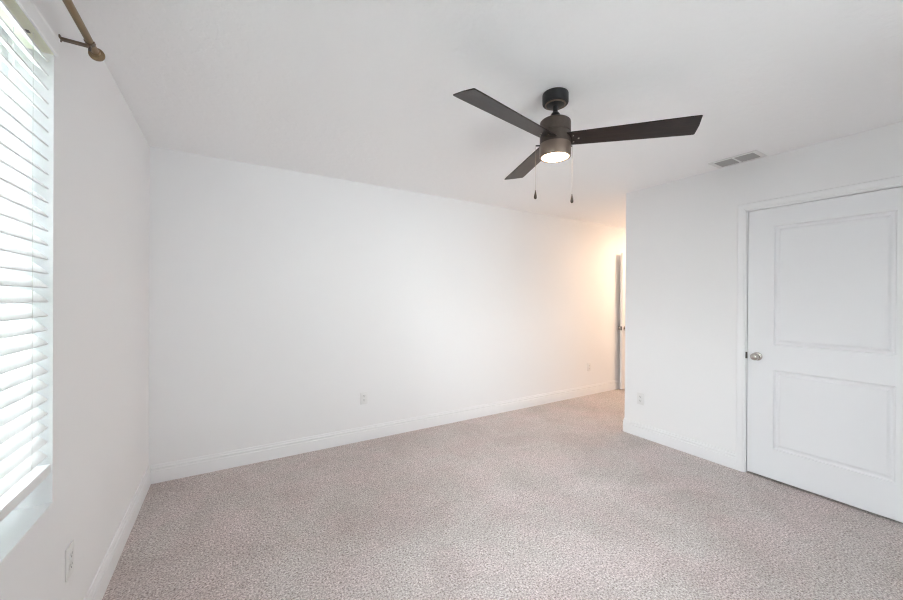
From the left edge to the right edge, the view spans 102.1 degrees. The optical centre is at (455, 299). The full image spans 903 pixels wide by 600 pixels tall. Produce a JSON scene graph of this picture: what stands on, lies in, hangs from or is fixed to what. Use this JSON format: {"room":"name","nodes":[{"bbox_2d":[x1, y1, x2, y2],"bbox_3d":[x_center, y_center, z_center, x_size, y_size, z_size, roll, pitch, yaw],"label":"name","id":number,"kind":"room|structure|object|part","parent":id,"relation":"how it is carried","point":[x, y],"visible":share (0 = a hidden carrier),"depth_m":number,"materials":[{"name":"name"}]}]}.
{"room":"empty bedroom","nodes":[
{"label":"empty bedroom","id":0,"kind":"room"},
{"bbox_2d":[0,0,149,599],"bbox_3d":[-1.197,0.126,0.839,0.160,2.440,4.404,0,0,-32],"label":"wall","id":1,"kind":"structure","parent":0,"point":[97,153],"depth_m":1.44,"materials":[{"name":"white paint"}]},
{"bbox_2d":[0,25,51,563],"bbox_3d":[-1.000,-0.082,0.523,0.157,1.525,1.502,0,0,-32],"label":"window","id":2,"kind":"structure","parent":1,"relation":"in","point":[17,523],"depth_m":1.12,"materials":[{"name":"white plastic"}]},
{"bbox_3d":[-1.042,-0.083,0.497,0.058,1.524,1.502,0,0,-32],"label":"frame","id":3,"kind":"part","parent":2,"relation":"part of","materials":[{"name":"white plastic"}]},
{"bbox_3d":[-0.980,0.678,0.540,0.099,0.005,1.502,0,0,-32],"label":"sill","id":4,"kind":"part","parent":2,"relation":"part of","materials":[{"name":"white paint"}]},
{"bbox_2d":[0,0,59,521],"bbox_3d":[-0.945,-0.136,0.560,0.074,1.408,1.440,0,0,-32],"label":"window blind","id":5,"kind":"object","parent":2,"relation":"attached to","point":[23,21],"visible":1,"depth_m":1.04,"materials":[{"name":"white plastic"}]},
{"bbox_3d":[-1.280,-0.126,1.055,0.002,1.318,0.002,0,0,13],"label":"ladder cord","id":6,"kind":"part","parent":5,"relation":"part of","materials":[{"name":"white fabric"}]},
{"bbox_3d":[-0.954,0.552,0.558,0.050,0.031,1.440,0,0,-32],"label":"rail","id":7,"kind":"part","parent":5,"relation":"part of","materials":[{"name":"white plastic"}]},
{"bbox_3d":[-1.247,-0.126,1.075,0.002,1.318,0.002,0,0,43],"label":"ladder cord","id":8,"kind":"part","parent":5,"relation":"part of","materials":[{"name":"white fabric"}]},
{"bbox_2d":[65,540,73,581],"bbox_3d":[-1.405,0.952,1.331,0.008,0.115,0.070,0,0,-32],"label":"wall outlet","id":9,"kind":"object","parent":1,"relation":"attached to","point":[69,552],"visible":1,"depth_m":1.32,"materials":[{"name":"white plastic"}]},
{"bbox_2d":[69,560,72,570],"bbox_3d":[-1.403,0.972,1.332,0.003,0.027,0.033,0,0,-32],"label":"receptacle","id":10,"kind":"object","parent":9,"relation":"attached to","point":[70,561],"depth_m":1.33,"materials":[{"name":"grey plastic"}]},
{"bbox_2d":[69,549,72,559],"bbox_3d":[-1.403,0.933,1.332,0.003,0.027,0.033,0,0,-32],"label":"receptacle","id":11,"kind":"object","parent":9,"relation":"attached to","point":[70,550],"depth_m":1.33,"materials":[{"name":"grey plastic"}]},
{"bbox_2d":[58,0,104,61],"bbox_3d":[-1.033,-0.897,0.826,0.098,0.054,1.221,0,0,-32],"label":"curtain rod","id":12,"kind":"object","parent":1,"relation":"attached to","point":[95,53],"visible":0.99,"depth_m":1.25,"materials":[{"name":"gold metal"}]},
{"bbox_3d":[-1.011,-0.900,0.840,0.022,0.022,1.160,0,0,-32],"label":"rod","id":13,"kind":"part","parent":12,"relation":"part of","materials":[{"name":"gold metal"}]},
{"bbox_2d":[84,466,150,599],"bbox_3d":[-1.129,1.280,0.887,0.016,0.131,4.124,0,0,-32],"label":"baseboard","id":14,"kind":"structure","parent":1,"relation":"attached to","point":[99,585],"depth_m":1.87,"materials":[{"name":"white paint"}]},
{"bbox_2d":[149,146,625,467],"bbox_3d":[0.957,0.129,4.677,7.540,2.440,0.140,0,0,-32],"label":"wall","id":15,"kind":"structure","parent":0,"point":[278,298],"depth_m":3.36,"materials":[{"name":"white paint"}]},
{"bbox_2d":[360,392,367,404],"bbox_3d":[-0.870,0.939,3.465,0.070,0.115,0.008,0,0,-32],"label":"wall outlet","id":16,"kind":"object","parent":15,"relation":"attached to","point":[363,395],"visible":1,"depth_m":3.46,"materials":[{"name":"white plastic"}]},
{"bbox_2d":[151,380,619,483],"bbox_3d":[0.462,1.282,4.286,6.266,0.131,0.016,0,0,-32],"label":"baseboard","id":17,"kind":"structure","parent":15,"relation":"attached to","point":[173,470],"depth_m":3.36,"materials":[{"name":"white paint"}]},
{"bbox_2d":[587,363,590,370],"bbox_3d":[1.895,0.962,5.174,0.070,0.115,0.008,0,0,-32],"label":"wall outlet","id":18,"kind":"object","parent":15,"relation":"attached to","point":[588,364],"visible":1,"depth_m":5.17,"materials":[{"name":"white plastic"}]},
{"bbox_2d":[618,253,625,388],"bbox_3d":[2.802,0.327,5.648,0.802,2.027,0.170,0,0,-33],"label":"door","id":19,"kind":"structure","parent":15,"relation":"in","point":[621,327],"depth_m":5.44,"materials":[{"name":"white paint"}]},
{"bbox_2d":[72,0,902,228],"bbox_3d":[2.026,-1.141,2.823,7.680,0.120,4.404,0,0,-32],"label":"ceiling","id":20,"kind":"structure","parent":0,"point":[362,91],"depth_m":1.81,"materials":[{"name":"white paint"}]},
{"bbox_2d":[453,87,702,202],"bbox_3d":[0.423,-0.799,1.920,1.115,0.577,1.184,0,0,-32],"label":"ceiling fan","id":21,"kind":"object","parent":20,"relation":"hanging from","point":[557,139],"visible":1,"depth_m":1.85,"materials":[{"name":"grey"}]},
{"bbox_3d":[0.256,-0.853,1.705,0.597,0.006,0.140,2,12,-40],"label":"blade","id":22,"kind":"part","parent":21,"relation":"part of","materials":[{"name":"brown wood"}]},
{"bbox_3d":[0.464,-0.850,2.290,0.140,0.006,0.597,-10,3,-10],"label":"blade","id":23,"kind":"part","parent":21,"relation":"part of","materials":[{"name":"brown wood"}]},
{"bbox_3d":[0.425,-0.694,1.938,0.001,0.239,0.001,0,0,-32],"label":"pull chain","id":24,"kind":"part","parent":21,"relation":"part of","materials":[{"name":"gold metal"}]},
{"bbox_3d":[0.866,-0.831,1.817,0.597,0.006,0.140,2,-11,20],"label":"blade","id":25,"kind":"part","parent":21,"relation":"part of","materials":[{"name":"brown wood"}]},
{"bbox_2d":[708,150,766,168],"bbox_3d":[2.175,-1.076,2.822,0.200,0.008,0.316,0,0,-32],"label":"ceiling vent","id":26,"kind":"object","parent":20,"relation":"in","point":[752,155],"visible":1,"depth_m":2.81,"materials":[{"name":"white metal"}]},
{"bbox_2d":[102,389,902,599],"bbox_3d":[2.011,1.419,2.829,7.680,0.120,4.404,0,0,-32],"label":"floor","id":27,"kind":"structure","parent":0,"point":[554,500],"depth_m":2.15,"materials":[{"name":"carpet"}]},
{"bbox_2d":[624,121,902,452],"bbox_3d":[3.577,0.147,3.127,2.473,2.440,2.996,0,0,-32],"label":"wall","id":28,"kind":"structure","parent":0,"point":[681,267],"depth_m":3.15,"materials":[{"name":"white paint"}]},
{"bbox_2d":[637,392,643,404],"bbox_3d":[1.823,0.983,3.599,0.008,0.115,0.070,0,0,-32],"label":"wall outlet","id":29,"kind":"object","parent":28,"relation":"attached to","point":[640,396],"visible":1,"depth_m":3.60,"materials":[{"name":"white plastic"}]},
{"bbox_2d":[623,418,735,469],"bbox_3d":[2.970,1.296,3.952,2.348,0.131,0.997,0,0,-32],"label":"baseboard","id":30,"kind":"structure","parent":28,"relation":"attached to","point":[724,457],"depth_m":3.25,"materials":[{"name":"white paint"}]},
{"bbox_2d":[736,175,902,471],"bbox_3d":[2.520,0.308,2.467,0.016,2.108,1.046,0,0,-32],"label":"trim","id":31,"kind":"structure","parent":28,"relation":"attached to","point":[898,180],"depth_m":2.87,"materials":[{"name":"white paint"}]},
{"bbox_2d":[747,187,902,522],"bbox_3d":[2.545,0.333,2.484,0.170,2.027,0.912,0,0,-32],"label":"door","id":32,"kind":"structure","parent":28,"relation":"in","point":[825,369],"depth_m":2.47,"materials":[{"name":"white paint"}]},
{"bbox_3d":[2.294,0.440,2.792,0.067,0.065,0.065,0,0,-32],"label":"knob","id":33,"kind":"part","parent":32,"relation":"part of","materials":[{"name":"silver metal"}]}
]}

